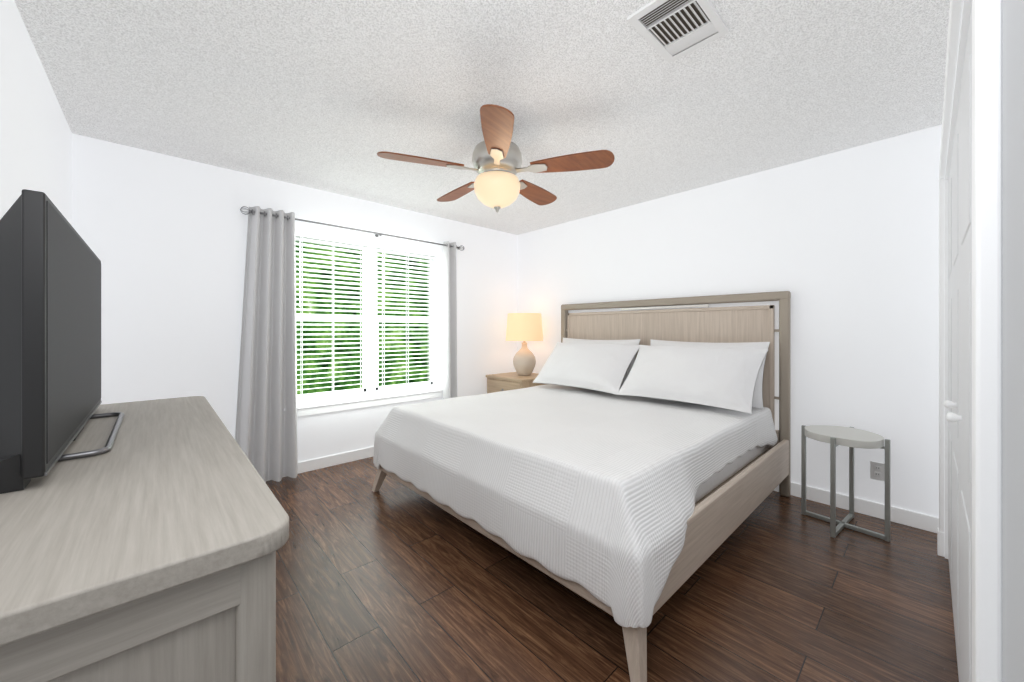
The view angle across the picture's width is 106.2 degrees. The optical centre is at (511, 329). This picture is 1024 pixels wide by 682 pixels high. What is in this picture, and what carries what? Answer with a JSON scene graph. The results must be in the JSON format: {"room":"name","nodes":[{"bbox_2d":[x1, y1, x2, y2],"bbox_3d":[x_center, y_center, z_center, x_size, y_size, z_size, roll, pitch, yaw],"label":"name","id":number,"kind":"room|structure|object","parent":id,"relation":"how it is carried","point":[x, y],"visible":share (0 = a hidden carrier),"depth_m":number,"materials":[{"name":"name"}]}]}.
{"room":"bedroom","nodes":[
{"label":"bedroom","id":0,"kind":"room"},
{"bbox_2d":[0,0,71,225],"bbox_3d":[-1.124,0.000,0.555,0.120,2.440,5.140,0,0,-43],"label":"wall","id":1,"kind":"structure","parent":0,"point":[35,143],"depth_m":1.57,"materials":[{"name":"white paint"}]},
{"bbox_2d":[72,134,516,461],"bbox_3d":[-1.377,0.000,3.737,3.825,2.440,0.120,0,0,-43],"label":"wall","id":2,"kind":"structure","parent":0,"point":[163,237],"depth_m":2.85,"materials":[{"name":"white paint"}]},
{"bbox_2d":[267,446,373,480],"bbox_3d":[-1.330,1.173,3.686,3.825,0.095,0.018,0,0,-43],"label":"baseboard","id":3,"kind":"structure","parent":2,"relation":"attached to","point":[318,463],"depth_m":3.44,"materials":[{"name":"white wood"}]},
{"bbox_2d":[235,206,463,482],"bbox_3d":[-1.323,0.128,3.605,2.115,2.155,0.148,0,0,-43],"label":"curtains","id":4,"kind":"object","parent":2,"relation":"hanging from","point":[266,433],"visible":0.98,"depth_m":3.06,"materials":[{"name":"fabric"},{"name":"metal"}]},
{"bbox_2d":[284,236,442,416],"bbox_3d":[-1.353,-0.050,3.730,1.550,1.580,0.147,0,0,-43],"label":"window","id":5,"kind":"structure","parent":2,"relation":"in","point":[372,390],"depth_m":3.75,"materials":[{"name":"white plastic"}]},
{"bbox_2d":[295,230,437,404],"bbox_3d":[-1.349,-0.097,3.726,1.446,1.478,0.062,0,0,-43],"label":"window blinds","id":6,"kind":"object","parent":5,"relation":"attached to","point":[344,241],"visible":0.83,"depth_m":3.64,"materials":[{"name":"white plastic"}]},
{"bbox_2d":[14,0,949,234],"bbox_3d":[0.326,-1.260,1.892,4.065,0.080,5.140,0,0,-43],"label":"ceiling","id":7,"kind":"structure","parent":0,"point":[334,96],"depth_m":1.94,"materials":[{"name":"white paint"}]},
{"bbox_2d":[377,104,614,212],"bbox_3d":[-0.108,-0.964,2.380,1.318,0.512,1.290,0,0,-43],"label":"ceiling fan","id":8,"kind":"object","parent":7,"relation":"hanging from","point":[497,185],"visible":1,"depth_m":2.22,"materials":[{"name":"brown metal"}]},
{"bbox_2d":[627,0,728,62],"bbox_3d":[0.667,-1.213,1.534,0.360,0.013,0.250,0,0,-43],"label":"ceiling vent","id":9,"kind":"object","parent":7,"relation":"in","point":[669,31],"visible":1,"depth_m":1.53,"materials":[{"name":"white metal"}]},
{"bbox_2d":[266,457,958,681],"bbox_3d":[0.326,1.260,1.892,4.065,0.080,5.140,0,0,-43],"label":"floor","id":10,"kind":"structure","parent":0,"point":[392,580],"depth_m":1.70,"materials":[{"name":"brown wood"}]},
{"bbox_2d":[0,396,288,681],"bbox_3d":[-1.127,0.770,1.066,0.546,0.900,1.685,0,0,-43],"label":"dresser","id":11,"kind":"object","parent":10,"relation":"on","point":[150,543],"visible":0.88,"depth_m":0.60,"materials":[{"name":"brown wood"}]},
{"bbox_2d":[0,189,124,493],"bbox_3d":[-1.338,0.022,1.112,0.283,0.594,1.050,0,0,-43],"label":"tv","id":12,"kind":"object","parent":11,"relation":"on","point":[50,333],"visible":1,"depth_m":0.78,"materials":[{"name":"black plastic"}]},
{"bbox_2d":[486,372,545,392],"bbox_3d":[0.099,0.880,4.514,0.578,0.680,0.624,0,0,-43],"label":"nightstand","id":13,"kind":"object","parent":10,"relation":"on","point":[499,382],"visible":0.15,"depth_m":4.33,"materials":[{"name":"brown wood"}]},
{"bbox_2d":[506,313,542,375],"bbox_3d":[0.146,0.173,4.516,0.444,0.733,0.444,0,0,-43],"label":"lamp","id":14,"kind":"object","parent":13,"relation":"on","point":[524,327],"visible":1,"depth_m":4.38,"materials":[{"name":"beige fabric"}]},
{"bbox_2d":[372,291,790,681],"bbox_3d":[0.504,0.470,2.853,2.236,1.500,2.216,0,0,-43],"label":"bed","id":15,"kind":"object","parent":10,"relation":"on","point":[629,471],"visible":1,"depth_m":2.22,"materials":[{"name":"beige fabric"}]},
{"bbox_2d":[373,382,777,628],"bbox_3d":[0.463,0.806,2.816,2.127,0.467,2.219,0,0,-43],"label":"quilt","id":16,"kind":"object","parent":15,"relation":"on","point":[618,500],"depth_m":1.90,"materials":[{"name":"fabric"}]},
{"bbox_2d":[801,425,890,541],"bbox_3d":[2.045,0.927,2.377,0.422,0.585,0.422,0,0,-43],"label":"side table","id":17,"kind":"object","parent":10,"relation":"on","point":[851,438],"visible":1,"depth_m":2.28,"materials":[{"name":"silver metal"}]},
{"bbox_2d":[517,124,941,517],"bbox_3d":[1.361,0.000,3.679,0.120,2.440,3.918,0,0,-43],"label":"wall","id":18,"kind":"structure","parent":0,"point":[842,246],"depth_m":2.70,"materials":[{"name":"white paint"}]},
{"bbox_2d":[773,482,938,532],"bbox_3d":[1.317,1.173,3.627,0.014,0.095,3.660,0,0,-43],"label":"baseboard","id":19,"kind":"structure","parent":18,"relation":"attached to","point":[907,517],"depth_m":2.50,"materials":[{"name":"white wood"}]},
{"bbox_2d":[870,461,884,480],"bbox_3d":[2.369,0.920,2.492,0.008,0.114,0.070,0,0,-43],"label":"electrical outlet","id":20,"kind":"object","parent":18,"relation":"attached to","point":[877,470],"visible":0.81,"depth_m":2.49,"materials":[{"name":"white plastic"}]},
{"bbox_2d":[945,0,1023,681],"bbox_3d":[1.413,0.000,0.714,3.825,2.440,0.750,0,0,-43],"label":"wall","id":21,"kind":"structure","parent":0,"point":[1012,340],"depth_m":0.39,"materials":[{"name":"white paint"}]},
{"bbox_2d":[944,3,971,681],"bbox_3d":[1.473,0.209,1.265,2.282,1.998,0.067,0,0,-43],"label":"door","id":22,"kind":"structure","parent":21,"relation":"attached to","point":[958,403],"depth_m":1.16,"materials":[{"name":"white wood"}]},
{"bbox_2d":[937,0,1001,681],"bbox_3d":[1.499,0.175,1.240,2.445,2.090,0.146,0,0,-43],"label":"trim","id":23,"kind":"structure","parent":21,"relation":"attached to","point":[986,340],"depth_m":0.46,"materials":[{"name":"white wood"}]}
]}

